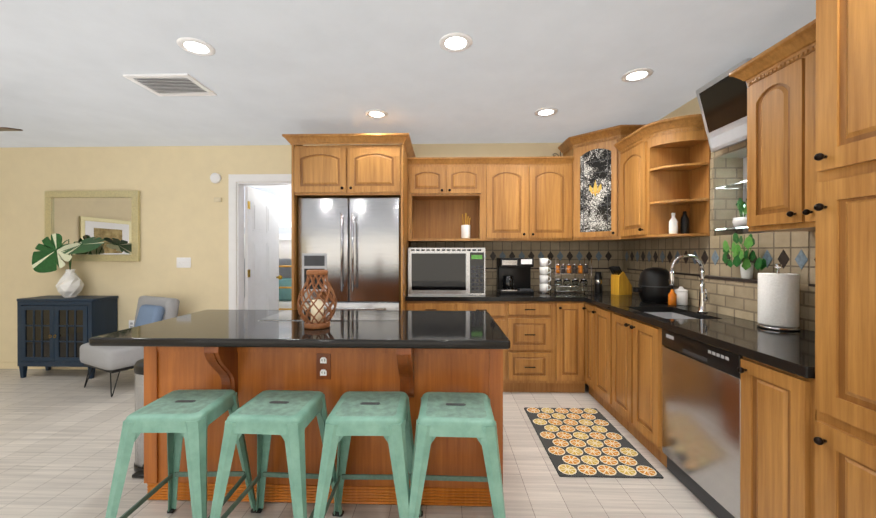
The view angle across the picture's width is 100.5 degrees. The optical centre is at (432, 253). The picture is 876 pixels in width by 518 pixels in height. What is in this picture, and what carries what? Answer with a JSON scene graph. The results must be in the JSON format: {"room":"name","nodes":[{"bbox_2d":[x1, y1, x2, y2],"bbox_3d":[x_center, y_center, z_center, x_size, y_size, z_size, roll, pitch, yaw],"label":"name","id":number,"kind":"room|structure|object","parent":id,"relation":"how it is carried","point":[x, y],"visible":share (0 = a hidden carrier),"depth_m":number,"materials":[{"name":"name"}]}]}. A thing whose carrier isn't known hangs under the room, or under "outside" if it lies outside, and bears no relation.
{"room":"kitchen","nodes":[
{"label":"kitchen","id":0,"kind":"room"},
{"bbox_2d":[244,186,254,296],"bbox_3d":[-3.391,0.050,5.507,0.120,2.550,2.460,0,0,2],"label":"wall","id":1,"kind":"structure","parent":0,"point":[244,186],"depth_m":6.40,"materials":[{"name":"paint"}]},
{"bbox_2d":[255,187,291,277],"bbox_3d":[-2.044,0.048,6.778,2.740,2.550,0.120,0,0,2],"label":"wall","id":2,"kind":"structure","parent":0,"point":[283,194],"depth_m":6.74,"materials":[{"name":"paint"}]},
{"bbox_2d":[0,143,562,361],"bbox_3d":[-1.939,0.053,4.174,8.300,2.550,0.120,0,0,2],"label":"wall","id":3,"kind":"structure","parent":0,"point":[183,213],"depth_m":4.15,"materials":[{"name":"paint"}]},
{"bbox_2d":[0,362,133,369],"bbox_3d":[-4.156,1.290,4.173,3.622,0.074,0.009,0,0,2],"label":"baseboard","id":4,"kind":"structure","parent":3,"relation":"attached to","point":[8,365],"depth_m":4.18,"materials":[{"name":"paint"}]},
{"bbox_2d":[44,191,139,260],"bbox_3d":[-3.875,-0.312,4.149,1.090,0.800,0.035,0,0,2],"label":"mirror","id":5,"kind":"object","parent":3,"relation":"attached to","point":[111,219],"visible":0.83,"depth_m":4.14,"materials":[{"name":"wood"},{"name":"mirror glass"}]},
{"bbox_2d":[129,320,134,327],"bbox_3d":[-3.430,0.818,4.152,0.070,0.116,0.008,0,0,2],"label":"electrical outlet plate","id":6,"kind":"object","parent":3,"relation":"attached to","point":[131,323],"visible":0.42,"depth_m":4.15,"materials":[{"name":"white plastic"}]},
{"bbox_2d":[176,257,190,267],"bbox_3d":[-2.825,0.103,4.130,0.166,0.116,0.013,0,0,2],"label":"switch plate","id":7,"kind":"object","parent":3,"relation":"attached to","point":[183,262],"visible":1,"depth_m":4.13,"materials":[{"name":"white plastic"}]},
{"bbox_2d":[210,173,220,183],"bbox_3d":[-2.451,-0.852,4.106,0.120,0.120,0.036,0,0,2],"label":"smoke detector","id":8,"kind":"object","parent":3,"relation":"attached to","point":[215,178],"visible":0.98,"depth_m":4.09,"materials":[{"name":"white plastic"}]},
{"bbox_2d":[214,197,221,201],"bbox_3d":[-2.426,-0.607,4.113,0.080,0.050,0.022,0,0,2],"label":"switch","id":9,"kind":"object","parent":3,"relation":"attached to","point":[217,199],"visible":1,"depth_m":4.10,"materials":[{"name":"beige plastic"}]},
{"bbox_2d":[228,174,290,309],"bbox_3d":[-1.802,0.217,4.162,0.995,2.219,0.139,0,0,2],"label":"door frame","id":10,"kind":"structure","parent":3,"relation":"attached to","point":[237,183],"depth_m":4.11,"materials":[{"name":"white wood"}]},
{"bbox_2d":[245,186,281,309],"bbox_3d":[-2.121,0.265,4.646,0.115,2.100,0.808,0,0,2],"label":"door leaf","id":11,"kind":"structure","parent":3,"relation":"in","point":[262,276],"depth_m":4.56,"materials":[{"name":"white wood"}]},
{"bbox_2d":[408,157,483,199],"bbox_3d":[0.141,-0.788,3.891,0.777,0.383,0.317,0,0,2],"label":"upper cabinet","id":12,"kind":"object","parent":3,"relation":"attached to","point":[429,178],"depth_m":3.74,"materials":[{"name":"brown wood"}]},
{"bbox_2d":[476,156,573,241],"bbox_3d":[0.960,-0.556,3.868,0.943,0.848,0.317,0,0,2],"label":"upper cabinet","id":13,"kind":"object","parent":3,"relation":"attached to","point":[511,199],"depth_m":3.71,"materials":[{"name":"brown wood"}]},
{"bbox_2d":[558,124,654,241],"bbox_3d":[1.722,-0.651,3.657,0.705,1.040,0.695,0,0,2],"label":"upper cabinet","id":14,"kind":"object","parent":3,"relation":"attached to","point":[596,189],"visible":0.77,"depth_m":3.52,"materials":[{"name":"brown wood"}]},
{"bbox_2d":[411,140,814,330],"bbox_3d":[0.882,-0.380,2.683,2.329,1.579,2.692,0,0,2],"label":"backsplash","id":15,"kind":"structure","parent":3,"relation":"attached to","point":[731,292],"depth_m":2.81,"materials":[{"name":"tile"}]},
{"bbox_2d":[722,233,766,278],"bbox_3d":[1.961,0.010,2.302,0.118,0.298,0.314,0,0,2],"label":"potted plant","id":16,"kind":"object","parent":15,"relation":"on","point":[746,268],"visible":1,"depth_m":2.27,"materials":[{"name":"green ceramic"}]},
{"bbox_2d":[0,369,717,517],"bbox_3d":[-2.046,1.385,0.468,8.300,0.100,7.540,0,0,2],"label":"floor","id":17,"kind":"structure","parent":0,"point":[60,432],"depth_m":2.21,"materials":[{"name":"beige tile"}]},
{"bbox_2d":[17,295,117,378],"bbox_3d":[-4.000,0.904,3.999,0.834,0.847,0.329,0,0,2],"label":"sideboard","id":18,"kind":"object","parent":17,"relation":"on","point":[56,330],"visible":0.94,"depth_m":3.86,"materials":[{"name":"blue paint"}]},
{"bbox_2d":[32,233,104,297],"bbox_3d":[-3.934,0.130,3.933,0.778,0.700,0.360,0,0,2],"label":"vase","id":19,"kind":"object","parent":18,"relation":"on","point":[51,254],"visible":1,"depth_m":3.95,"materials":[{"name":"white ceramic"}]},
{"bbox_2d":[80,296,179,397],"bbox_3d":[-3.077,0.897,3.720,0.620,0.861,0.627,0,0,27],"label":"accent chair","id":20,"kind":"object","parent":17,"relation":"on","point":[119,359],"visible":0.48,"depth_m":3.51,"materials":[{"name":"grey fabric"}]},
{"bbox_2d":[132,358,143,477],"bbox_3d":[-1.727,0.994,2.319,0.300,0.670,0.340,0,0,2],"label":"trash can","id":21,"kind":"object","parent":17,"relation":"on","point":[139,404],"visible":0.23,"depth_m":2.20,"materials":[{"name":"silver metal"}]},
{"bbox_2d":[105,389,255,517],"bbox_3d":[-1.131,1.004,1.667,0.477,0.656,0.477,0,0,2],"label":"stool","id":22,"kind":"object","parent":17,"relation":"on","point":[177,416],"visible":0.98,"depth_m":1.54,"materials":[{"name":"green metal"}]},
{"bbox_2d":[210,390,343,517],"bbox_3d":[-0.696,1.004,1.654,0.472,0.656,0.472,0,0,2],"label":"stool","id":23,"kind":"object","parent":17,"relation":"on","point":[288,416],"visible":0.96,"depth_m":1.51,"materials":[{"name":"green metal"}]},
{"bbox_2d":[140,346,502,506],"bbox_3d":[-0.583,0.893,2.178,1.915,0.876,0.836,0,0,2],"label":"kitchen island","id":24,"kind":"object","parent":17,"relation":"on","point":[249,355],"depth_m":1.93,"materials":[{"name":"brown wood"}]},
{"bbox_2d":[89,310,510,349],"bbox_3d":[-0.645,0.433,2.197,2.060,0.042,0.900,0,0,2],"label":"island countertop","id":25,"kind":"structure","parent":24,"relation":"on","point":[205,329],"depth_m":1.92,"materials":[{"name":"black stone"}]},
{"bbox_2d":[297,270,336,328],"bbox_3d":[-0.645,0.251,2.036,0.212,0.319,0.214,0,0,2],"label":"lantern","id":26,"kind":"object","parent":25,"relation":"on","point":[318,317],"visible":1,"depth_m":2.00,"materials":[{"name":"wood"}]},
{"bbox_2d":[282,133,415,310],"bbox_3d":[-0.768,0.128,3.664,1.140,2.399,0.827,0,0,2],"label":"tall cabinet","id":27,"kind":"object","parent":17,"relation":"on","point":[331,166],"visible":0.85,"depth_m":3.31,"materials":[{"name":"brown wood"}]},
{"bbox_2d":[298,198,400,310],"bbox_3d":[-0.768,0.406,3.673,0.954,1.845,0.736,0,0,2],"label":"refrigerator","id":28,"kind":"object","parent":17,"relation":"on","point":[352,246],"visible":0.52,"depth_m":3.36,"materials":[{"name":"silver metal"}]},
{"bbox_2d":[313,391,422,517],"bbox_3d":[-0.281,1.004,1.642,0.468,0.656,0.468,0,0,2],"label":"stool","id":29,"kind":"object","parent":17,"relation":"on","point":[386,415],"visible":0.85,"depth_m":1.49,"materials":[{"name":"green metal"}]},
{"bbox_2d":[405,301,508,391],"bbox_3d":[0.230,0.890,3.752,0.962,0.876,0.597,0,0,2],"label":"base cabinet","id":30,"kind":"object","parent":17,"relation":"on","point":[499,310],"depth_m":3.46,"materials":[{"name":"brown wood"}]},
{"bbox_2d":[405,290,584,301],"bbox_3d":[0.587,0.430,3.734,1.680,0.042,0.611,0,0,2],"label":"countertop","id":31,"kind":"structure","parent":30,"relation":"on","point":[490,295],"depth_m":3.45,"materials":[{"name":"black stone"}]},
{"bbox_2d":[408,248,484,294],"bbox_3d":[0.143,0.175,3.763,0.755,0.464,0.442,0,0,2],"label":"microwave","id":32,"kind":"object","parent":31,"relation":"on","point":[446,271],"visible":1,"depth_m":3.55,"materials":[{"name":"silver metal"}]},
{"bbox_2d":[497,258,533,293],"bbox_3d":[0.856,0.227,3.773,0.340,0.360,0.281,0,0,2],"label":"coffee maker","id":33,"kind":"object","parent":31,"relation":"on","point":[513,275],"visible":1,"depth_m":3.73,"materials":[{"name":"black plastic"}]},
{"bbox_2d":[538,258,550,292],"bbox_3d":[1.167,0.228,3.785,0.131,0.358,0.110,0,0,2],"label":"mugs","id":34,"kind":"object","parent":31,"relation":"on","point":[543,279],"visible":1,"depth_m":3.75,"materials":[{"name":"white ceramic"}]},
{"bbox_2d":[409,392,505,517],"bbox_3d":[0.104,1.004,1.631,0.468,0.656,0.468,0,0,2],"label":"stool","id":35,"kind":"object","parent":17,"relation":"on","point":[455,414],"visible":1,"depth_m":1.47,"materials":[{"name":"green metal"}]},
{"bbox_2d":[509,301,552,391],"bbox_3d":[0.894,0.890,3.733,0.507,0.876,0.597,0,0,2],"label":"base cabinet","id":36,"kind":"object","parent":17,"relation":"on","point":[530,322],"depth_m":3.44,"materials":[{"name":"brown wood"}]},
{"bbox_2d":[553,302,580,392],"bbox_3d":[1.303,0.890,3.693,0.313,0.876,0.652,0,0,2],"label":"base cabinet","id":37,"kind":"object","parent":17,"relation":"on","point":[566,315],"depth_m":3.43,"materials":[{"name":"brown wood"}]},
{"bbox_2d":[581,302,596,399],"bbox_3d":[1.716,0.891,3.285,0.696,0.876,0.290,0,0,2],"label":"base cabinet","id":38,"kind":"object","parent":17,"relation":"on","point":[588,311],"depth_m":3.35,"materials":[{"name":"brown wood"}]},
{"bbox_2d":[524,407,663,478],"bbox_3d":[1.076,1.325,2.639,0.615,0.009,0.960,0,0,2],"label":"mat","id":39,"kind":"object","parent":17,"relation":"on","point":[585,442],"visible":1,"depth_m":2.51,"materials":[{"name":"multicoloured fabric"}]},
{"bbox_2d":[597,306,663,424],"bbox_3d":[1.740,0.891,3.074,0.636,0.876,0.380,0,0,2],"label":"base cabinet","id":40,"kind":"object","parent":17,"relation":"on","point":[612,360],"depth_m":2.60,"materials":[{"name":"brown wood"}]},
{"bbox_2d":[737,357,816,517],"bbox_3d":[1.694,0.894,1.475,0.636,0.876,0.320,0,0,2],"label":"base cabinet","id":41,"kind":"object","parent":17,"relation":"on","point":[778,414],"depth_m":1.46,"materials":[{"name":"brown wood"}]},
{"bbox_2d":[573,291,814,377],"bbox_3d":[1.723,0.432,2.660,0.647,0.042,2.692,0,0,2],"label":"countertop","id":42,"kind":"structure","parent":41,"relation":"on","point":[793,352],"depth_m":1.91,"materials":[{"name":"black stone"}]},
{"bbox_2d":[550,258,591,293],"bbox_3d":[1.442,0.227,3.807,0.367,0.360,0.188,0,0,2],"label":"spice rack","id":43,"kind":"object","parent":42,"relation":"on","point":[575,286],"visible":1,"depth_m":3.75,"materials":[{"name":"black metal"}]},
{"bbox_2d":[594,272,601,293],"bbox_3d":[1.690,0.296,3.710,0.076,0.222,0.076,0,0,2],"label":"thermos","id":44,"kind":"object","parent":42,"relation":"on","point":[598,283],"visible":1,"depth_m":3.68,"materials":[{"name":"black plastic"}]},
{"bbox_2d":[609,266,631,294],"bbox_3d":[1.857,0.265,3.614,0.204,0.285,0.100,0,0,-18],"label":"knife block","id":45,"kind":"object","parent":42,"relation":"on","point":[621,284],"visible":1,"depth_m":3.58,"materials":[{"name":"yellow wood"}]},
{"bbox_2d":[633,267,673,302],"bbox_3d":[1.878,0.263,3.104,0.312,0.291,0.264,0,0,2],"label":"air fryer","id":46,"kind":"object","parent":42,"relation":"on","point":[653,285],"visible":0.88,"depth_m":3.01,"materials":[{"name":"black plastic"}]},
{"bbox_2d":[645,312,695,318],"bbox_3d":[1.661,0.548,2.553,0.374,0.189,0.539,0,0,2],"label":"sink","id":47,"kind":"object","parent":42,"relation":"in","point":[668,315],"visible":0.02,"depth_m":2.81,"materials":[{"name":"metal"}]},
{"bbox_2d":[668,286,687,305],"bbox_3d":[1.947,0.332,2.898,0.161,0.154,0.101,0,0,2],"label":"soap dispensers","id":48,"kind":"object","parent":42,"relation":"on","point":[679,296],"visible":1,"depth_m":2.86,"materials":[{"name":"white ceramic"}]},
{"bbox_2d":[669,254,708,312],"bbox_3d":[1.786,0.206,2.528,0.259,0.407,0.097,0,0,2],"label":"faucet","id":49,"kind":"object","parent":42,"relation":"on","point":[703,297],"visible":1,"depth_m":2.54,"materials":[{"name":"silver metal"}]},
{"bbox_2d":[757,263,800,330],"bbox_3d":[1.900,0.233,2.003,0.176,0.356,0.176,0,0,2],"label":"paper towel","id":50,"kind":"object","parent":42,"relation":"on","point":[778,301],"visible":1,"depth_m":1.94,"materials":[{"name":"white paper"}]},
{"bbox_2d":[662,329,742,517],"bbox_3d":[1.695,0.890,1.933,0.600,0.860,0.587,0,0,2],"label":"dishwasher","id":51,"kind":"object","parent":41,"relation":"in","point":[701,390],"visible":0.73,"depth_m":1.88,"materials":[{"name":"silver metal"}]},
{"bbox_2d":[813,0,875,517],"bbox_3d":[1.662,0.123,0.989,0.673,2.419,0.640,0,0,2],"label":"pantry cabinet","id":52,"kind":"object","parent":17,"relation":"on","point":[844,438],"visible":1,"depth_m":1.21,"materials":[{"name":"brown wood"}]},
{"bbox_2d":[0,0,815,186],"bbox_3d":[-2.010,-1.268,1.703,8.300,0.100,10.020,0,0,2],"label":"ceiling","id":53,"kind":"structure","parent":0,"point":[269,72],"depth_m":2.35,"materials":[{"name":"paint"}]},
{"bbox_2d":[0,127,22,130],"bbox_3d":[-3.587,-1.044,2.689,1.050,0.349,1.203,0,0,2],"label":"fan","id":54,"kind":"object","parent":53,"relation":"hanging from","point":[6,129],"visible":1,"depth_m":2.67,"materials":[{"name":"brown metal"}]},
{"bbox_2d":[123,73,216,95],"bbox_3d":[-1.878,-1.212,2.630,0.450,0.015,0.320,0,0,2],"label":"ceiling vent","id":55,"kind":"object","parent":53,"relation":"in","point":[184,84],"visible":0.98,"depth_m":2.60,"materials":[{"name":"white metal"}]},
{"bbox_2d":[176,37,215,55],"bbox_3d":[-1.389,-1.213,2.141,0.194,0.010,0.194,0,0,2],"label":"recessed light","id":56,"kind":"object","parent":53,"relation":"in","point":[195,46],"visible":1,"depth_m":2.13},
{"bbox_2d":[365,109,387,118],"bbox_3d":[-0.489,-1.214,3.177,0.194,0.010,0.194,0,0,2],"label":"recessed light","id":57,"kind":"object","parent":53,"relation":"in","point":[375,113],"visible":0.98,"depth_m":3.16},
{"bbox_2d":[439,32,472,51],"bbox_3d":[0.134,-1.212,2.097,0.194,0.010,0.194,0,0,2],"label":"recessed light","id":58,"kind":"object","parent":53,"relation":"in","point":[463,41],"visible":1,"depth_m":2.08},
{"bbox_2d":[534,107,557,116],"bbox_3d":[0.977,-1.214,3.135,0.194,0.010,0.194,0,0,2],"label":"recessed light","id":59,"kind":"object","parent":53,"relation":"in","point":[545,112],"visible":0.98,"depth_m":3.12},
{"bbox_2d":[621,68,652,81],"bbox_3d":[1.393,-1.213,2.482,0.194,0.010,0.194,0,0,2],"label":"recessed light","id":60,"kind":"object","parent":53,"relation":"in","point":[640,73],"visible":1,"depth_m":2.47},
{"bbox_2d":[461,213,470,237],"bbox_3d":[0.354,-0.293,3.877,0.101,0.270,0.100,0,0,2],"label":"utensil crock","id":61,"kind":"object","parent":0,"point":[465,230],"visible":0.88,"depth_m":3.84,"materials":[{"name":"white ceramic"}]},
{"bbox_2d":[658,97,811,238],"bbox_3d":[2.100,0.060,0.286,0.242,2.550,7.420,0,0,2],"label":"wall","id":62,"kind":"structure","parent":0,"point":[728,168],"depth_m":2.64,"materials":[{"name":"stone"}]},
{"bbox_2d":[614,114,710,238],"bbox_3d":[1.862,-0.570,2.992,0.387,0.880,0.738,0,0,2],"label":"upper cabinet","id":63,"kind":"object","parent":62,"relation":"attached to","point":[664,169],"visible":0.92,"depth_m":2.89,"materials":[{"name":"brown wood"}]},
{"bbox_2d":[669,213,681,233],"bbox_3d":[1.874,-0.234,2.833,0.060,0.167,0.058,0,0,2],"label":"bottle","id":64,"kind":"object","parent":63,"relation":"in","point":[673,224],"depth_m":2.82,"materials":[{"name":"white ceramic"}]},
{"bbox_2d":[682,211,688,233],"bbox_3d":[1.954,-0.239,2.821,0.056,0.177,0.055,0,0,2],"label":"bottle","id":65,"kind":"object","parent":63,"relation":"in","point":[685,220],"depth_m":2.80,"materials":[{"name":"black ceramic"}]},
{"bbox_2d":[696,58,751,151],"bbox_3d":[1.911,-0.928,2.341,0.150,0.444,0.430,0,0,2],"label":"tv","id":66,"kind":"object","parent":62,"relation":"attached to","point":[722,100],"visible":0.75,"depth_m":2.35,"materials":[{"name":"silver metal"}]},
{"bbox_2d":[716,157,764,233],"bbox_3d":[2.159,-0.409,2.325,0.231,0.557,0.617,0,0,2],"label":"glass shelves","id":67,"kind":"object","parent":62,"relation":"in","point":[741,185],"depth_m":2.59,"materials":[{"name":"clear glass"}]},
{"bbox_2d":[732,198,746,226],"bbox_3d":[2.145,-0.290,2.515,0.116,0.223,0.116,0,0,2],"label":"potted plant","id":68,"kind":"object","parent":67,"relation":"on","point":[741,220],"visible":0.75,"depth_m":2.50,"materials":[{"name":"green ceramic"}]},
{"bbox_2d":[729,19,816,231],"bbox_3d":[1.824,-0.557,1.665,0.387,0.880,0.698,0,0,2],"label":"upper cabinet","id":69,"kind":"object","parent":62,"relation":"attached to","point":[779,77],"visible":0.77,"depth_m":1.74,"materials":[{"name":"brown wood"}]},
{"bbox_3d":[-2.081,1.376,5.481,2.500,0.100,2.480,0,0,2],"label":"floor","id":70,"kind":"structure","parent":0,"visible":0},
{"bbox_2d":[244,222,291,309],"bbox_3d":[-2.111,0.424,5.822,2.220,1.799,1.438,0,0,2],"label":"bunk bed","id":71,"kind":"object","parent":70,"relation":"on","point":[285,284],"visible":0.1,"depth_m":5.48,"materials":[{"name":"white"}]}
]}

